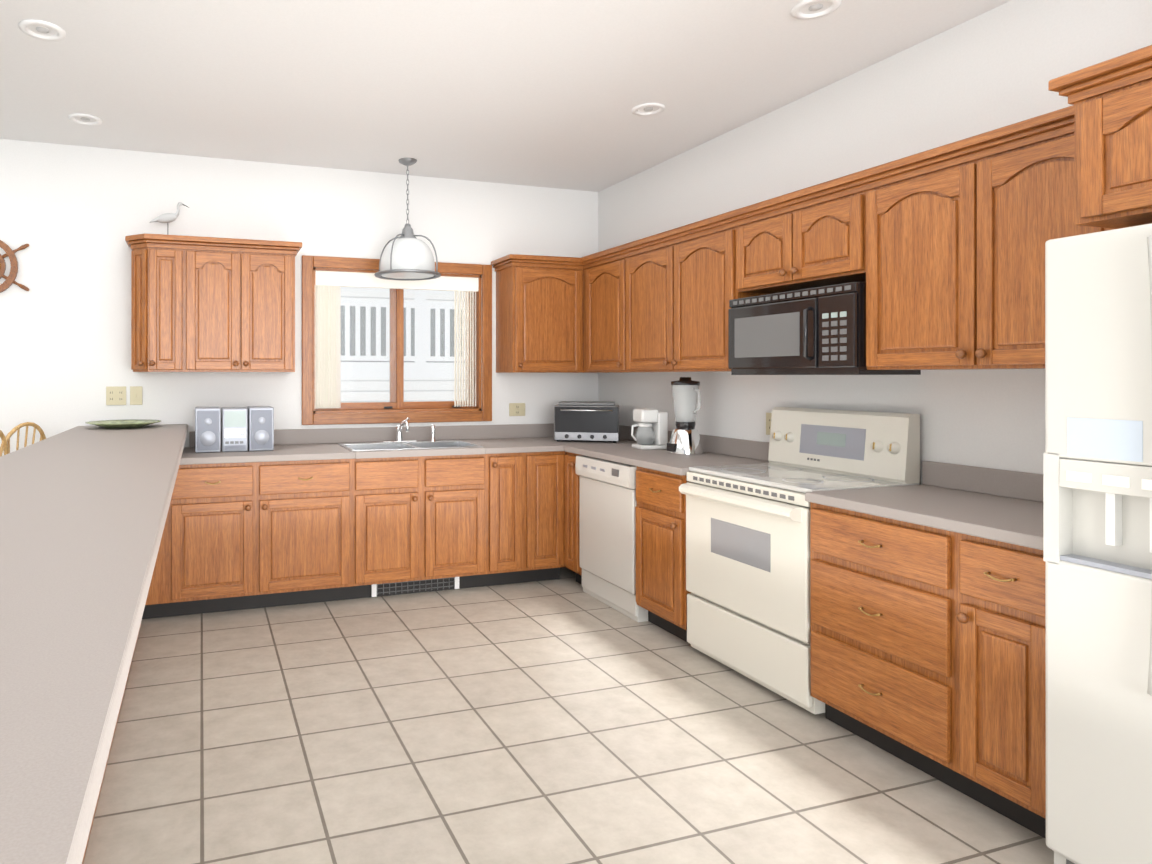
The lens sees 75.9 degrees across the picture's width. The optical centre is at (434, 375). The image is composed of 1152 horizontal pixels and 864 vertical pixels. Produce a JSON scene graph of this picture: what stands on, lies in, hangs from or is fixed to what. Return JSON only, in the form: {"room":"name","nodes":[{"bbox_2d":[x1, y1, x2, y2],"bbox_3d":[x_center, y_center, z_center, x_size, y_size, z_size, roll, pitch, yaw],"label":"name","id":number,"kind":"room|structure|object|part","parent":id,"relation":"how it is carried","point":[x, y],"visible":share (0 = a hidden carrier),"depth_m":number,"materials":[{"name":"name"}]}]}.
{"room":"kitchen","nodes":[
{"label":"kitchen","id":0,"kind":"room"},
{"bbox_2d":[0,139,597,455],"bbox_3d":[-2.312,-0.023,4.456,7.750,2.770,0.150,0,0,-18],"label":"wall","id":1,"kind":"structure","parent":0,"point":[72,216],"depth_m":4.61,"materials":[{"name":"paint"}]},
{"bbox_2d":[0,240,28,292],"bbox_3d":[-2.651,-0.648,4.242,0.480,0.548,0.038,0,0,-18],"label":"wheel","id":2,"kind":"object","parent":1,"relation":"attached to","point":[8,282],"visible":0.98,"depth_m":4.28,"materials":[{"name":"brown wood"}]},
{"bbox_2d":[106,386,125,404],"bbox_3d":[-1.975,0.125,4.480,0.115,0.115,0.008,0,0,-18],"label":"double electrical outlet","id":3,"kind":"object","parent":1,"relation":"attached to","point":[115,395],"visible":1,"depth_m":4.48,"materials":[{"name":"beige plastic"}]},
{"bbox_2d":[130,386,141,404],"bbox_3d":[-1.864,0.125,4.512,0.072,0.115,0.016,0,0,-18],"label":"light switch","id":4,"kind":"object","parent":1,"relation":"attached to","point":[135,395],"visible":1,"depth_m":4.51,"materials":[{"name":"beige plastic"}]},
{"bbox_2d":[125,233,301,371],"bbox_3d":[-1.363,-0.428,4.497,1.030,0.810,0.351,0,0,-18],"label":"upper cabinet","id":5,"kind":"object","parent":1,"relation":"attached to","point":[207,304],"visible":1,"depth_m":4.36,"materials":[{"name":"brown wood"}]},
{"bbox_2d":[149,202,188,234],"bbox_3d":[-1.629,-0.953,4.441,0.232,0.239,0.051,0,0,-18],"label":"bird figurine","id":6,"kind":"object","parent":5,"relation":"on","point":[167,218],"visible":0.75,"depth_m":4.42,"materials":[{"name":"grey ceramic"}]},
{"bbox_2d":[302,255,491,424],"bbox_3d":[-0.255,-0.237,5.099,1.370,1.135,0.152,0,0,-18],"label":"window","id":7,"kind":"structure","parent":1,"relation":"in","point":[396,409],"depth_m":5.12,"materials":[{"name":"brown wood"}]},
{"bbox_2d":[315,270,478,408],"bbox_3d":[-0.249,-0.244,5.079,1.195,0.934,0.072,0,0,-18],"label":"curtain","id":8,"kind":"object","parent":7,"relation":"attached to","point":[329,284],"visible":0.92,"depth_m":4.96,"materials":[{"name":"white fabric"}]},
{"bbox_2d":[509,403,524,415],"bbox_3d":[0.611,0.250,5.315,0.130,0.095,0.008,0,0,-18],"label":"electrical outlet","id":9,"kind":"object","parent":1,"relation":"attached to","point":[516,409],"visible":1,"depth_m":5.31,"materials":[{"name":"beige plastic"}]},
{"bbox_2d":[491,254,578,372],"bbox_3d":[0.721,-0.427,5.170,0.540,0.810,0.351,0,0,-18],"label":"upper cabinet","id":10,"kind":"object","parent":1,"relation":"attached to","point":[537,297],"depth_m":5.05,"materials":[{"name":"brown wood"}]},
{"bbox_2d":[0,0,1010,191],"bbox_3d":[-0.928,-1.452,0.175,7.750,0.080,9.150,0,0,-18],"label":"ceiling","id":11,"kind":"structure","parent":0,"point":[546,93],"depth_m":3.38,"materials":[{"name":"paint"}]},
{"bbox_2d":[19,19,65,40],"bbox_3d":[-1.595,-1.419,2.939,0.170,0.042,0.170,0,0,-18],"label":"recessed light","id":12,"kind":"object","parent":11,"relation":"in","point":[59,35],"visible":0.9,"depth_m":2.93,"materials":[{"name":"white"}]},
{"bbox_2d":[68,113,101,125],"bbox_3d":[-1.915,-1.419,3.960,0.170,0.042,0.170,0,0,-18],"label":"recessed light","id":13,"kind":"object","parent":11,"relation":"in","point":[71,117],"visible":0.65,"depth_m":3.95,"materials":[{"name":"white"}]},
{"bbox_2d":[374,158,440,280],"bbox_3d":[-0.175,-1.028,4.722,0.436,0.758,0.436,0,0,-18],"label":"pendant light","id":14,"kind":"object","parent":11,"relation":"hanging from","point":[407,255],"visible":1,"depth_m":4.61,"materials":[{"name":"white glass"}]},
{"bbox_2d":[632,103,664,115],"bbox_3d":[1.129,-1.419,3.809,0.170,0.042,0.170,0,0,-18],"label":"recessed light","id":15,"kind":"object","parent":11,"relation":"in","point":[635,111],"visible":0.88,"depth_m":3.80,"materials":[{"name":"white"}]},
{"bbox_2d":[791,0,840,19],"bbox_3d":[1.458,-1.420,2.759,0.170,0.042,0.170,0,0,-18],"label":"recessed light","id":16,"kind":"object","parent":11,"relation":"in","point":[796,13],"visible":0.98,"depth_m":2.76,"materials":[{"name":"white"}]},
{"bbox_2d":[83,567,1053,863],"bbox_3d":[-0.928,1.389,0.173,7.750,0.060,9.150,0,0,-18],"label":"floor","id":17,"kind":"structure","parent":0,"point":[563,719],"depth_m":2.58,"materials":[{"name":"tile"}]},
{"bbox_2d":[0,430,8,456],"bbox_3d":[-2.395,0.809,3.652,0.343,1.107,0.328,0,0,7],"label":"bar stool","id":18,"kind":"object","parent":17,"relation":"on","point":[4,445],"visible":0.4,"depth_m":3.74,"materials":[{"name":"brown wood"}]},
{"bbox_2d":[0,422,45,452],"bbox_3d":[-2.408,0.810,4.046,0.343,1.107,0.328,0,0,17],"label":"bar stool","id":19,"kind":"object","parent":17,"relation":"on","point":[26,424],"visible":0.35,"depth_m":3.99,"materials":[{"name":"brown wood"}]},
{"bbox_2d":[142,462,255,618],"bbox_3d":[-1.403,0.930,4.308,0.622,0.865,0.639,0,0,-18],"label":"base cabinet","id":20,"kind":"object","parent":17,"relation":"on","point":[212,539],"depth_m":4.06,"materials":[{"name":"brown wood"}]},
{"bbox_3d":[-1.563,0.929,4.030,0.147,0.865,0.100,0,0,-18],"label":"back base cabinet filler panel","id":21,"kind":"part","parent":20,"relation":"part of","materials":[{"name":"brown wood"}]},
{"bbox_2d":[255,459,351,607],"bbox_3d":[-0.841,0.930,4.489,0.560,0.865,0.639,0,0,-18],"label":"base cabinet","id":22,"kind":"object","parent":17,"relation":"on","point":[303,531],"visible":0.98,"depth_m":4.22,"materials":[{"name":"brown wood"}]},
{"bbox_2d":[350,454,485,598],"bbox_3d":[-0.163,0.930,4.709,0.865,0.865,0.639,0,0,-18],"label":"base cabinet","id":23,"kind":"object","parent":17,"relation":"on","point":[414,519],"visible":1,"depth_m":4.45,"materials":[{"name":"brown wood"}]},
{"bbox_2d":[180,417,559,464],"bbox_3d":[-0.175,0.449,4.720,3.214,0.337,0.654,0,0,-18],"label":"countertop","id":24,"kind":"structure","parent":23,"relation":"on","point":[399,441],"depth_m":4.80,"materials":[{"name":"beige laminate"}]},
{"bbox_2d":[195,406,273,452],"bbox_3d":[-1.224,0.324,4.417,0.457,0.264,0.233,0,0,-18],"label":"system","id":25,"kind":"object","parent":24,"relation":"on","point":[235,429],"visible":1,"depth_m":4.32,"materials":[{"name":"silver metal"}]},
{"bbox_2d":[381,417,435,442],"bbox_3d":[-0.143,0.366,4.816,0.380,0.171,0.243,0,0,-18],"label":"faucet","id":26,"kind":"object","parent":24,"relation":"on","point":[399,436],"depth_m":4.87,"materials":[{"name":"silver metal"}]},
{"bbox_2d":[554,401,618,442],"bbox_3d":[1.069,0.321,5.060,0.440,0.272,0.336,0,0,14],"label":"toaster oven","id":27,"kind":"object","parent":24,"relation":"on","point":[588,420],"visible":1,"depth_m":4.93,"materials":[{"name":"silver metal"}]},
{"bbox_2d":[371,577,458,596],"bbox_3d":[-0.114,1.312,4.516,0.570,0.090,0.012,0,0,-18],"label":"air vent register","id":28,"kind":"object","parent":23,"relation":"attached to","point":[374,590],"visible":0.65,"depth_m":4.51,"materials":[{"name":"white"}]},
{"bbox_2d":[482,453,523,586],"bbox_3d":[0.372,0.930,4.881,0.260,0.865,0.639,0,0,-18],"label":"base cabinet","id":29,"kind":"object","parent":17,"relation":"on","point":[504,518],"visible":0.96,"depth_m":4.61,"materials":[{"name":"brown wood"}]},
{"bbox_2d":[519,451,564,582],"bbox_3d":[0.632,0.930,4.983,0.298,0.865,0.605,0,0,-18],"label":"base cabinet","id":30,"kind":"object","parent":17,"relation":"on","point":[543,516],"visible":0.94,"depth_m":4.70,"materials":[{"name":"brown wood"}]},
{"bbox_2d":[564,452,581,584],"bbox_3d":[1.148,0.930,4.742,0.639,0.865,0.208,0,0,-18],"label":"base cabinet","id":31,"kind":"object","parent":17,"relation":"on","point":[571,520],"visible":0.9,"depth_m":4.64,"materials":[{"name":"brown wood"}]},
{"bbox_2d":[575,455,647,621],"bbox_3d":[1.277,0.931,4.354,0.632,0.863,0.606,0,0,-18],"label":"dishwasher","id":32,"kind":"object","parent":17,"relation":"on","point":[607,523],"visible":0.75,"depth_m":4.21,"materials":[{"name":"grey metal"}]},
{"bbox_2d":[636,466,690,643],"bbox_3d":[1.433,0.929,3.860,0.639,0.865,0.426,0,0,-18],"label":"base cabinet","id":33,"kind":"object","parent":17,"relation":"on","point":[662,592],"visible":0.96,"depth_m":3.74,"materials":[{"name":"brown wood"}]},
{"bbox_2d":[560,425,769,474],"bbox_3d":[1.323,0.426,4.231,0.664,0.138,1.199,0,0,-18],"label":"countertop","id":34,"kind":"structure","parent":33,"relation":"on","point":[718,450],"depth_m":4.12,"materials":[{"name":"beige laminate"}]},
{"bbox_2d":[631,409,667,449],"bbox_3d":[1.331,0.333,4.517,0.210,0.246,0.144,0,0,-8],"label":"coffee maker","id":35,"kind":"object","parent":34,"relation":"on","point":[655,421],"visible":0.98,"depth_m":4.46,"materials":[{"name":"white plastic"}]},
{"bbox_2d":[667,377,703,454],"bbox_3d":[1.471,0.233,4.205,0.203,0.446,0.232,0,0,-18],"label":"blender","id":36,"kind":"object","parent":34,"relation":"on","point":[685,439],"visible":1,"depth_m":4.17,"materials":[{"name":"clear glass"}]},
{"bbox_2d":[679,407,919,713],"bbox_3d":[1.611,0.761,3.290,0.652,1.200,0.762,0,0,-18],"label":"range","id":37,"kind":"object","parent":17,"relation":"on","point":[748,563],"visible":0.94,"depth_m":3.17,"materials":[{"name":"white metal"}]},
{"bbox_2d":[810,502,974,799],"bbox_3d":[1.831,0.928,2.652,0.624,0.865,0.581,0,0,-18],"label":"base cabinet","id":38,"kind":"object","parent":17,"relation":"on","point":[883,634],"visible":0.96,"depth_m":2.51,"materials":[{"name":"brown wood"}]},
{"bbox_2d":[805,461,1042,549],"bbox_3d":[1.892,0.424,2.514,0.637,0.138,0.883,0,0,-18],"label":"countertop","id":39,"kind":"structure","parent":38,"relation":"on","point":[1001,505],"depth_m":2.61,"materials":[{"name":"beige laminate"}]},
{"bbox_2d":[956,533,1045,838],"bbox_3d":[1.959,0.928,2.233,0.639,0.865,0.295,0,0,-18],"label":"base cabinet","id":40,"kind":"object","parent":17,"relation":"on","point":[1001,716],"visible":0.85,"depth_m":2.15,"materials":[{"name":"brown wood"}]},
{"bbox_2d":[1043,223,1151,863],"bbox_3d":[2.098,0.495,1.627,0.787,1.730,0.905,0,0,-18],"label":"refrigerator","id":41,"kind":"object","parent":17,"relation":"on","point":[1097,506],"visible":1,"depth_m":1.84,"materials":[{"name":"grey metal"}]},
{"bbox_2d":[598,0,1151,484],"bbox_3d":[2.711,-0.025,1.271,0.150,2.770,9.000,0,0,-18],"label":"wall","id":42,"kind":"structure","parent":0,"point":[998,66],"depth_m":3.15,"materials":[{"name":"paint"}]},
{"bbox_2d":[766,413,771,434],"bbox_3d":[1.794,0.258,3.846,0.008,0.118,0.072,0,0,-18],"label":"outlet","id":43,"kind":"object","parent":42,"relation":"attached to","point":[768,421],"visible":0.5,"depth_m":3.86,"materials":[{"name":"beige plastic"}]},
{"bbox_2d":[579,105,1112,372],"bbox_3d":[1.627,-0.428,3.807,0.347,0.810,3.502,0,0,-18],"label":"upper cabinet","id":44,"kind":"object","parent":42,"relation":"attached to","point":[940,251],"depth_m":2.83,"materials":[{"name":"brown wood"}]},
{"bbox_2d":[728,282,920,374],"bbox_3d":[1.752,-0.194,3.345,0.399,0.380,0.744,0,0,-18],"label":"microwave","id":45,"kind":"object","parent":44,"relation":"attached to","point":[816,331],"visible":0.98,"depth_m":3.20,"materials":[{"name":"black"}]},
{"bbox_2d":[1048,45,1151,228],"bbox_3d":[2.173,-0.628,1.654,0.631,0.415,0.999,0,0,-18],"label":"upper cabinet","id":46,"kind":"object","parent":42,"relation":"attached to","point":[1110,100],"visible":1,"depth_m":1.92,"materials":[{"name":"brown wood"}]},
{"bbox_3d":[-1.198,0.854,2.455,0.120,1.013,4.338,0,0,-18],"label":"wall","id":47,"kind":"structure","parent":0,"visible":0},
{"bbox_2d":[0,424,187,863],"bbox_3d":[-1.199,0.326,2.402,0.645,0.040,4.438,0,0,-18],"label":"countertop","id":48,"kind":"structure","parent":47,"relation":"on","point":[83,512],"depth_m":0.95,"materials":[{"name":"beige laminate"}]},
{"bbox_2d":[85,419,160,427],"bbox_3d":[-1.839,0.289,4.277,0.414,0.034,0.414,0,0,-18],"label":"decorative plate","id":49,"kind":"object","parent":48,"relation":"on","point":[134,423],"visible":1,"depth_m":4.27,"materials":[{"name":"ceramic"}]},
{"bbox_2d":[82,624,140,863],"bbox_3d":[-1.196,1.318,2.448,0.146,0.085,4.351,0,0,-18],"label":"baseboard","id":50,"kind":"structure","parent":47,"relation":"attached to","point":[108,756],"depth_m":2.53,"materials":[{"name":"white wood"}]},
{"label":"outside","id":51,"kind":"structure","parent":0,"visible":0},
{"bbox_2d":[341,287,466,402],"bbox_3d":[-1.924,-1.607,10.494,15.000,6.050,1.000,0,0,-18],"label":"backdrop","id":52,"kind":"structure","parent":51,"point":[363,331],"depth_m":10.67,"materials":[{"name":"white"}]}
]}

